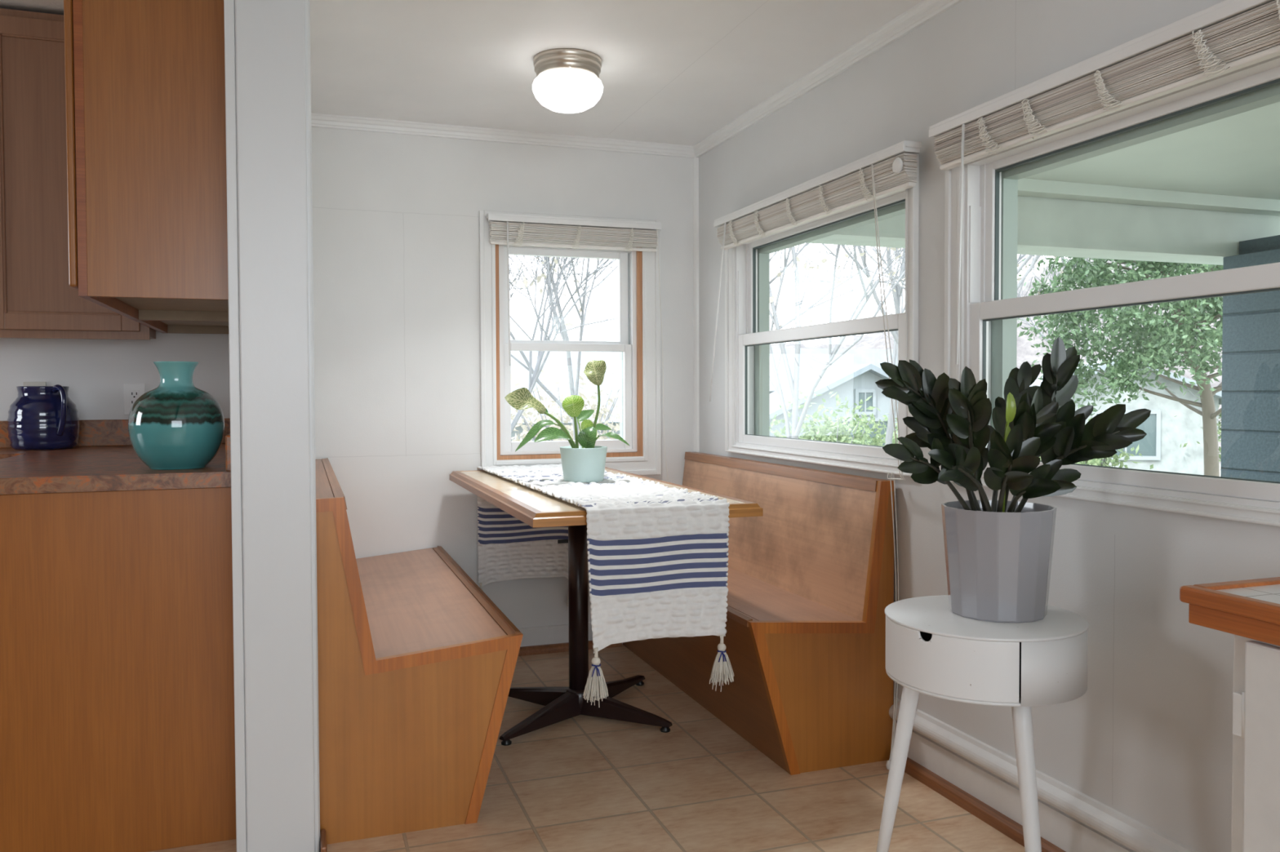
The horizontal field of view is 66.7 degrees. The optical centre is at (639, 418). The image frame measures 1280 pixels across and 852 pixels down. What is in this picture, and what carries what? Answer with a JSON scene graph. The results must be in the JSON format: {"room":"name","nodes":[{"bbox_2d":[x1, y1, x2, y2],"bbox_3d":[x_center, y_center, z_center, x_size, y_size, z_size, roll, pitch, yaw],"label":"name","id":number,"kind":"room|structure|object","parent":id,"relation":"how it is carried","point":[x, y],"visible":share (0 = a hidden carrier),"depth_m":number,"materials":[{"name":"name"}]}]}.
{"room":"dining room","nodes":[
{"label":"dining room","id":0,"kind":"room"},
{"bbox_2d":[0,0,63,15],"bbox_3d":[-1.858,-1.339,0.191,3.050,0.080,6.850,-1,2,-19],"label":"ceiling","id":1,"kind":"structure","parent":0,"point":[48,6],"depth_m":3.25,"materials":[{"name":"white paint"}]},
{"bbox_2d":[0,127,693,644],"bbox_3d":[-2.081,-0.170,3.690,4.910,2.600,0.150,-1,2,-19],"label":"wall","id":2,"kind":"structure","parent":0,"point":[396,216],"depth_m":4.01,"materials":[{"name":"paint"}]},
{"bbox_2d":[22,382,46,386],"bbox_3d":[-2.214,-0.074,3.561,0.074,0.120,0.011,-1,2,-19],"label":"wall outlet","id":3,"kind":"object","parent":2,"relation":"attached to","point":[24,384],"visible":0.14,"depth_m":3.56,"materials":[{"name":"white plastic"}]},
{"bbox_2d":[0,8,155,340],"bbox_3d":[-2.219,-0.816,3.361,0.968,1.089,0.342,-1,2,-19],"label":"upper cabinet","id":4,"kind":"object","parent":2,"relation":"attached to","point":[37,300],"visible":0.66,"depth_m":3.26,"materials":[{"name":"brown wood"}]},
{"bbox_2d":[0,418,231,471],"bbox_3d":[-2.547,0.082,2.661,2.745,0.098,1.492,-1,2,-19],"label":"backsplash","id":5,"kind":"structure","parent":2,"relation":"attached to","point":[92,433],"depth_m":3.62,"materials":[{"name":"laminate"}]},
{"bbox_2d":[123,383,145,414],"bbox_3d":[-1.906,-0.073,3.669,0.074,0.118,0.011,-1,2,-19],"label":"wall outlet","id":6,"kind":"object","parent":2,"relation":"attached to","point":[131,392],"visible":0.63,"depth_m":3.66,"materials":[{"name":"white plastic"}]},
{"bbox_2d":[128,390,139,408],"bbox_3d":[-1.905,-0.073,3.666,0.034,0.066,0.004,-1,2,-19],"label":"receptacle","id":7,"kind":"object","parent":6,"relation":"attached to","point":[134,395],"depth_m":3.66,"materials":[{"name":"white plastic"}]},
{"bbox_2d":[311,112,695,158],"bbox_3d":[-0.535,-1.188,4.108,1.689,0.046,0.034,-1,2,-19],"label":"trim","id":8,"kind":"structure","parent":2,"relation":"attached to","point":[317,120],"depth_m":4.08,"materials":[{"name":"white paint"}]},
{"bbox_2d":[517,622,592,647],"bbox_3d":[-0.536,0.943,4.171,1.676,0.082,0.014,-1,2,-19],"label":"baseboard","id":9,"kind":"structure","parent":2,"relation":"attached to","point":[552,634],"depth_m":4.21,"materials":[{"name":"paint"}]},
{"bbox_2d":[479,210,661,475],"bbox_3d":[-0.314,-0.311,4.288,0.806,1.133,0.161,-1,2,-19],"label":"window","id":10,"kind":"structure","parent":2,"relation":"in","point":[638,343],"depth_m":4.29,"materials":[{"name":"white paint"}]},
{"bbox_2d":[486,213,668,482],"bbox_3d":[-0.246,-0.198,4.193,0.817,1.317,0.061,-1,2,-19],"label":"window blind","id":11,"kind":"object","parent":10,"relation":"attached to","point":[549,231],"visible":1,"depth_m":4.15,"materials":[{"name":"white"}]},
{"bbox_2d":[518,640,622,656],"bbox_3d":[-0.499,0.996,4.164,0.880,0.032,0.030,-1,2,-19],"label":"trim","id":12,"kind":"structure","parent":2,"relation":"attached to","point":[558,647],"depth_m":4.19,"materials":[{"name":"brown wood"}]},
{"bbox_2d":[693,157,699,452],"bbox_3d":[0.256,-0.087,4.419,0.020,2.178,0.020,-1,2,-19],"label":"trim","id":13,"kind":"structure","parent":2,"relation":"attached to","point":[695,160],"depth_m":4.40,"materials":[{"name":"white paint"}]},
{"bbox_2d":[146,644,1025,851],"bbox_3d":[-0.881,1.158,0.595,5.100,0.100,6.850,-1,2,-19],"label":"floor","id":14,"kind":"structure","parent":0,"point":[580,783],"depth_m":2.70,"materials":[{"name":"tile"}]},
{"bbox_2d":[0,487,235,851],"bbox_3d":[-1.566,0.602,3.024,0.664,0.888,1.468,-1,2,-19],"label":"base cabinet","id":15,"kind":"object","parent":14,"relation":"on","point":[117,731],"visible":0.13,"depth_m":2.35,"materials":[{"name":"brown wood"}]},
{"bbox_2d":[0,418,231,494],"bbox_3d":[-2.546,0.101,2.660,2.746,0.136,1.496,-1,2,-19],"label":"countertop","id":16,"kind":"structure","parent":15,"relation":"on","point":[104,458],"depth_m":2.49,"materials":[{"name":"stone"}]},
{"bbox_2d":[7,384,79,450],"bbox_3d":[-2.114,-0.005,3.448,0.221,0.228,0.228,-1,2,-19],"label":"pitcher","id":17,"kind":"object","parent":16,"relation":"on","point":[41,418],"visible":1,"depth_m":3.37,"materials":[{"name":"blue ceramic"}]},
{"bbox_2d":[128,361,224,470],"bbox_3d":[-1.206,-0.008,2.535,0.227,0.276,0.227,-1,2,-19],"label":"vase","id":18,"kind":"object","parent":16,"relation":"on","point":[176,424],"visible":1,"depth_m":2.46,"materials":[{"name":"teal ceramic"}]},
{"bbox_2d":[223,0,319,851],"bbox_3d":[-0.871,-0.138,2.307,0.187,2.400,0.064,-1,2,-19],"label":"wall","id":19,"kind":"structure","parent":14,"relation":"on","point":[267,42],"depth_m":2.28,"materials":[{"name":"white paint"}]},
{"bbox_2d":[320,829,327,851],"bbox_3d":[-0.767,1.038,2.357,0.014,0.045,0.105,-1,2,-19],"label":"trim","id":20,"kind":"structure","parent":14,"relation":"on","point":[323,848],"depth_m":2.35,"materials":[{"name":"brown wood"}]},
{"bbox_2d":[315,457,523,844],"bbox_3d":[-0.810,0.606,3.225,0.518,0.864,1.571,-1,2,-19],"label":"bench","id":21,"kind":"object","parent":14,"relation":"on","point":[417,663],"visible":0.91,"depth_m":2.49,"materials":[{"name":"orange wood"}]},
{"bbox_2d":[449,466,763,746],"bbox_3d":[-0.214,0.631,3.411,0.674,0.800,1.520,-1,2,-19],"label":"dining table","id":22,"kind":"object","parent":14,"relation":"on","point":[534,508],"visible":0.7,"depth_m":3.33,"materials":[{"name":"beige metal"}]},
{"bbox_2d":[476,463,733,707],"bbox_3d":[-0.214,0.529,3.396,0.472,0.640,1.607,-1,2,-19],"label":"table runner","id":23,"kind":"object","parent":22,"relation":"on","point":[658,553],"visible":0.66,"depth_m":2.71,"materials":[{"name":"white fabric"}]},
{"bbox_2d":[504,360,630,483],"bbox_3d":[-0.270,0.010,3.377,0.446,0.425,0.290,-1,2,-19],"label":"potted plant","id":24,"kind":"object","parent":23,"relation":"on","point":[585,462],"visible":0.99,"depth_m":3.32,"materials":[{"name":"green plant"}]},
{"bbox_2d":[622,452,893,775],"bbox_3d":[0.285,0.598,3.610,0.482,0.851,1.567,-1,2,-19],"label":"bench","id":25,"kind":"object","parent":14,"relation":"on","point":[811,580],"visible":0.8,"depth_m":2.99,"materials":[{"name":"orange wood"}]},
{"bbox_2d":[875,595,1088,851],"bbox_3d":[0.757,0.745,2.111,0.429,0.637,0.441,-1,2,-19],"label":"side table","id":26,"kind":"object","parent":14,"relation":"on","point":[931,650],"visible":0.98,"depth_m":1.95,"materials":[{"name":"white wood"}]},
{"bbox_2d":[875,337,1151,622],"bbox_3d":[0.734,0.123,2.062,0.547,0.609,0.407,0,2,-1],"label":"potted plant","id":27,"kind":"object","parent":26,"relation":"on","point":[998,553],"visible":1,"depth_m":2.02,"materials":[{"name":"green plant"}]},
{"bbox_2d":[1231,634,1279,851],"bbox_3d":[1.303,0.715,0.842,0.353,0.756,1.495,-1,2,-19],"label":"base cabinet","id":28,"kind":"object","parent":14,"relation":"on","point":[1255,765],"visible":0.93,"depth_m":1.43,"materials":[{"name":"paint"}]},
{"bbox_2d":[1179,577,1279,646],"bbox_3d":[1.293,0.308,0.851,0.394,0.058,1.578,-1,2,-19],"label":"countertop","id":29,"kind":"structure","parent":28,"relation":"on","point":[1247,608],"depth_m":1.47,"materials":[{"name":"brown wood"}]},
{"bbox_2d":[309,0,923,146],"bbox_3d":[0.531,-1.174,1.030,2.010,0.080,6.850,-1,2,-19],"label":"ceiling","id":30,"kind":"structure","parent":0,"point":[673,72],"depth_m":3.17,"materials":[{"name":"paint"}]},
{"bbox_2d":[532,48,603,113],"bbox_3d":[-0.240,-1.105,3.232,0.235,0.168,0.235,-1,2,-19],"label":"ceiling light","id":31,"kind":"object","parent":30,"relation":"attached to","point":[567,81],"visible":1,"depth_m":3.15,"materials":[{"name":"white glass"}]},
{"bbox_2d":[698,0,1279,851],"bbox_3d":[1.412,-0.121,1.365,0.150,2.600,6.850,-1,2,-19],"label":"wall","id":32,"kind":"structure","parent":0,"point":[1148,739],"depth_m":2.31,"materials":[{"name":"paint"}]},
{"bbox_2d":[724,154,919,476],"bbox_3d":[0.644,-0.315,3.487,0.146,0.940,1.330,-1,2,-19],"label":"window","id":33,"kind":"structure","parent":32,"relation":"in","point":[748,337],"depth_m":3.72,"materials":[{"name":"white paint"}]},
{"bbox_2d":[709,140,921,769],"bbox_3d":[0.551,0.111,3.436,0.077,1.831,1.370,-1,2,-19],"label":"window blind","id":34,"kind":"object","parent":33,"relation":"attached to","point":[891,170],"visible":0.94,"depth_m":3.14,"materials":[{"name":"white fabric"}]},
{"bbox_2d":[693,0,964,157],"bbox_3d":[1.331,-1.120,1.284,0.034,0.046,6.598,-1,2,-19],"label":"trim","id":35,"kind":"structure","parent":32,"relation":"attached to","point":[926,11],"depth_m":3.23,"materials":[{"name":"white paint"}]},
{"bbox_2d":[904,756,1066,851],"bbox_3d":[1.593,1.083,0.584,0.030,0.032,5.000,-1,2,-19],"label":"trim","id":36,"kind":"structure","parent":32,"relation":"attached to","point":[987,814],"depth_m":2.58,"materials":[{"name":"brown wood"}]},
{"bbox_2d":[888,697,1197,851],"bbox_3d":[1.341,0.974,1.333,0.032,0.156,6.584,-1,2,-19],"label":"baseboard","id":37,"kind":"structure","parent":32,"relation":"attached to","point":[1070,820],"depth_m":2.45,"materials":[{"name":"paint"}]},
{"bbox_2d":[944,55,1279,526],"bbox_3d":[1.136,-0.279,2.080,0.146,0.940,1.360,-1,2,-19],"label":"window","id":38,"kind":"structure","parent":32,"relation":"in","point":[989,220],"depth_m":2.26,"materials":[{"name":"white paint"}]},
{"bbox_2d":[928,0,1279,364],"bbox_3d":[1.020,-0.454,2.065,0.072,0.652,1.269,-1,2,-19],"label":"window blind","id":39,"kind":"object","parent":38,"relation":"attached to","point":[1225,37],"visible":1,"depth_m":2.05,"materials":[{"name":"white"}]},
{"bbox_3d":[-0.309,-0.147,0.682,0.170,2.500,6.698,-1,2,-19],"label":"wall","id":40,"kind":"structure","parent":0,"visible":0},
{"bbox_2d":[63,0,228,321],"bbox_3d":[-1.303,-0.823,2.692,0.353,1.048,0.780,-1,2,-19],"label":"upper cabinet","id":41,"kind":"object","parent":40,"relation":"attached to","point":[145,79],"visible":0.8,"depth_m":2.33,"materials":[{"name":"brown wood"}]},
{"bbox_2d":[133,320,228,333],"bbox_3d":[-1.549,-0.840,3.394,0.353,1.048,0.701,-1,2,-19],"label":"upper cabinet","id":42,"kind":"object","parent":40,"relation":"attached to","point":[162,326],"visible":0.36,"depth_m":3.68,"materials":[{"name":"brown wood"}]},
{"label":"outside","id":43,"kind":"structure","parent":0,"visible":0},
{"bbox_3d":[12.292,2.905,25.566,130.000,4.125,130.000,-1,2,-19],"label":"ground","id":44,"kind":"structure","parent":43,"visible":0},
{"bbox_2d":[508,254,616,440],"bbox_3d":[-1.235,-2.177,13.121,5.559,7.892,4.538,-1,2,-32],"label":"bare tree","id":45,"kind":"object","parent":44,"relation":"on","point":[573,391],"visible":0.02,"depth_m":13.53,"materials":[{"name":"grey plant"}]},
{"bbox_2d":[509,255,617,433],"bbox_3d":[-2.453,-2.520,10.698,5.603,8.546,7.483,0,2,17],"label":"bare tree","id":46,"kind":"object","parent":44,"relation":"on","point":[545,263],"visible":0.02,"depth_m":12.34,"materials":[{"name":"grey plant"}]},
{"bbox_2d":[511,351,619,441],"bbox_3d":[-2.018,0.303,23.675,7.400,4.400,7.000,-1,2,-19],"label":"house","id":47,"kind":"structure","parent":44,"relation":"on","point":[553,365],"depth_m":22.04,"materials":[{"name":"white"}]},
{"bbox_2d":[511,340,619,441],"bbox_3d":[-1.465,0.150,15.991,4.160,3.052,4.423,1,2,29],"label":"shrub","id":48,"kind":"object","parent":44,"relation":"on","point":[527,415],"visible":0.28,"depth_m":15.67,"materials":[{"name":"grey plant"}]},
{"bbox_2d":[769,347,896,393],"bbox_3d":[5.514,0.330,28.800,9.600,4.820,0.900,-1,2,-19],"label":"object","id":49,"kind":"object","parent":44,"relation":"on","point":[811,360],"visible":0.02,"depth_m":28.93,"materials":[{"name":"white"}]},
{"bbox_2d":[769,364,897,445],"bbox_3d":[5.619,0.655,26.505,6.300,4.190,3.000,-1,2,-12],"label":"house","id":50,"kind":"structure","parent":44,"relation":"on","point":[856,383],"depth_m":25.27,"materials":[{"name":"white"}]},
{"bbox_2d":[769,390,897,446],"bbox_3d":[3.526,0.542,17.868,3.705,2.223,3.369,-1,2,-33],"label":"shrub","id":51,"kind":"object","parent":44,"relation":"on","point":[819,433],"visible":0.38,"depth_m":17.77,"materials":[{"name":"green plant"}]},
{"bbox_2d":[769,243,905,438],"bbox_3d":[1.629,-2.044,10.432,3.842,7.526,4.685,-1,2,-19],"label":"bare tree","id":52,"kind":"object","parent":44,"relation":"on","point":[797,425],"visible":0.1,"depth_m":10.57,"materials":[{"name":"grey plant"}]},
{"bbox_2d":[840,244,905,445],"bbox_3d":[4.106,-4.000,16.307,5.496,11.398,6.352,-2,2,-43],"label":"bare tree","id":53,"kind":"object","parent":44,"relation":"on","point":[896,295],"visible":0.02,"depth_m":16.31,"materials":[{"name":"grey plant"}]},
{"bbox_2d":[876,413,897,446],"bbox_3d":[6.092,0.547,20.244,2.928,2.203,3.305,-1,2,-19],"label":"shrub","id":54,"kind":"object","parent":44,"relation":"on","point":[880,424],"visible":0.02,"depth_m":20.57,"materials":[{"name":"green plant"}]},
{"bbox_2d":[774,243,1079,340],"bbox_3d":[5.342,-2.083,14.865,5.293,7.509,6.428,-1,2,-38],"label":"bare tree","id":55,"kind":"object","parent":44,"relation":"on","point":[1028,257],"visible":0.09,"depth_m":15.44,"materials":[{"name":"grey plant"}]},
{"bbox_2d":[871,249,1040,269],"bbox_3d":[10.800,-4.423,27.405,11.330,12.580,8.230,0,2,6],"label":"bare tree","id":56,"kind":"object","parent":44,"relation":"on","point":[1020,257],"visible":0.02,"depth_m":27.53,"materials":[{"name":"grey plant"}]},
{"bbox_2d":[1017,255,1135,361],"bbox_3d":[13.057,-4.232,28.211,7.163,12.010,6.066,1,2,37],"label":"bare tree","id":57,"kind":"object","parent":44,"relation":"on","point":[1053,273],"visible":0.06,"depth_m":29.70,"materials":[{"name":"grey plant"}]},
{"bbox_2d":[1039,444,1140,466],"bbox_3d":[5.279,0.622,13.027,2.468,2.028,2.539,-1,2,-19],"label":"shrub","id":58,"kind":"object","parent":44,"relation":"on","point":[1095,461],"visible":0.02,"depth_m":12.71,"materials":[{"name":"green plant"}]},
{"bbox_2d":[1084,417,1153,469],"bbox_3d":[8.210,0.751,17.616,1.646,1.635,1.842,-1,2,-19],"label":"shrub","id":59,"kind":"object","parent":44,"relation":"on","point":[1106,460],"visible":0.06,"depth_m":17.36,"materials":[{"name":"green plant"}]},
{"bbox_2d":[1017,255,1222,476],"bbox_3d":[8.322,-1.178,15.680,4.475,5.587,4.442,1,2,43],"label":"tree","id":60,"kind":"object","parent":44,"relation":"on","point":[1157,350],"visible":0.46,"depth_m":15.06,"materials":[{"name":"green plant"}]},
{"bbox_2d":[1029,358,1222,475],"bbox_3d":[11.423,0.087,24.482,4.800,3.090,5.800,0,2,12],"label":"house","id":61,"kind":"structure","parent":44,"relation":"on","point":[1161,447],"depth_m":21.84,"materials":[{"name":"white"}]},
{"bbox_2d":[1174,405,1221,462],"bbox_3d":[13.906,0.296,21.980,4.791,2.937,4.606,1,2,32],"label":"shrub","id":62,"kind":"object","parent":44,"relation":"on","point":[1219,430],"visible":0.02,"depth_m":21.81,"materials":[{"name":"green plant"}]},
{"bbox_2d":[1187,378,1221,422],"bbox_3d":[12.467,0.065,20.007,1.886,3.335,1.555,-1,2,-19],"label":"bare tree","id":63,"kind":"object","parent":44,"relation":"on","point":[1211,379],"visible":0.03,"depth_m":20.28,"materials":[{"name":"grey plant"}]},
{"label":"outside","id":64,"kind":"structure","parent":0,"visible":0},
{"bbox_2d":[1017,102,1279,216],"bbox_3d":[3.328,-1.044,1.747,3.740,0.110,7.150,-1,2,-19],"label":"ceiling","id":65,"kind":"structure","parent":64,"point":[1230,164],"depth_m":4.42,"materials":[{"name":"paint"}]},
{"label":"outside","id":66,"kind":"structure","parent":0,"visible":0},
{"bbox_3d":[3.346,1.586,1.793,3.740,0.850,7.100,-1,2,-19],"label":"floor","id":67,"kind":"structure","parent":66,"visible":0},
{"bbox_2d":[1220,235,1279,482],"bbox_3d":[3.524,0.515,4.430,0.438,2.850,1.610,-1,2,-19],"label":"siding wall","id":68,"kind":"structure","parent":67,"relation":"on","point":[1251,332],"depth_m":4.94,"materials":[{"name":"blue wood"}]},
{"bbox_2d":[806,195,1279,265],"bbox_3d":[2.222,-0.980,4.917,3.738,0.289,0.260,-1,2,-19],"label":"beam","id":69,"kind":"structure","parent":68,"relation":"on","point":[1048,227],"depth_m":4.87,"materials":[{"name":"paint"}]},
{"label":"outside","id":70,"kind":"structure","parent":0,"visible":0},
{"bbox_2d":[770,257,1222,463],"bbox_3d":[27.987,-4.383,53.164,60.954,13.191,35.657,1,2,28],"label":"sky","id":71,"kind":"structure","parent":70,"point":[1025,353],"depth_m":52.44,"materials":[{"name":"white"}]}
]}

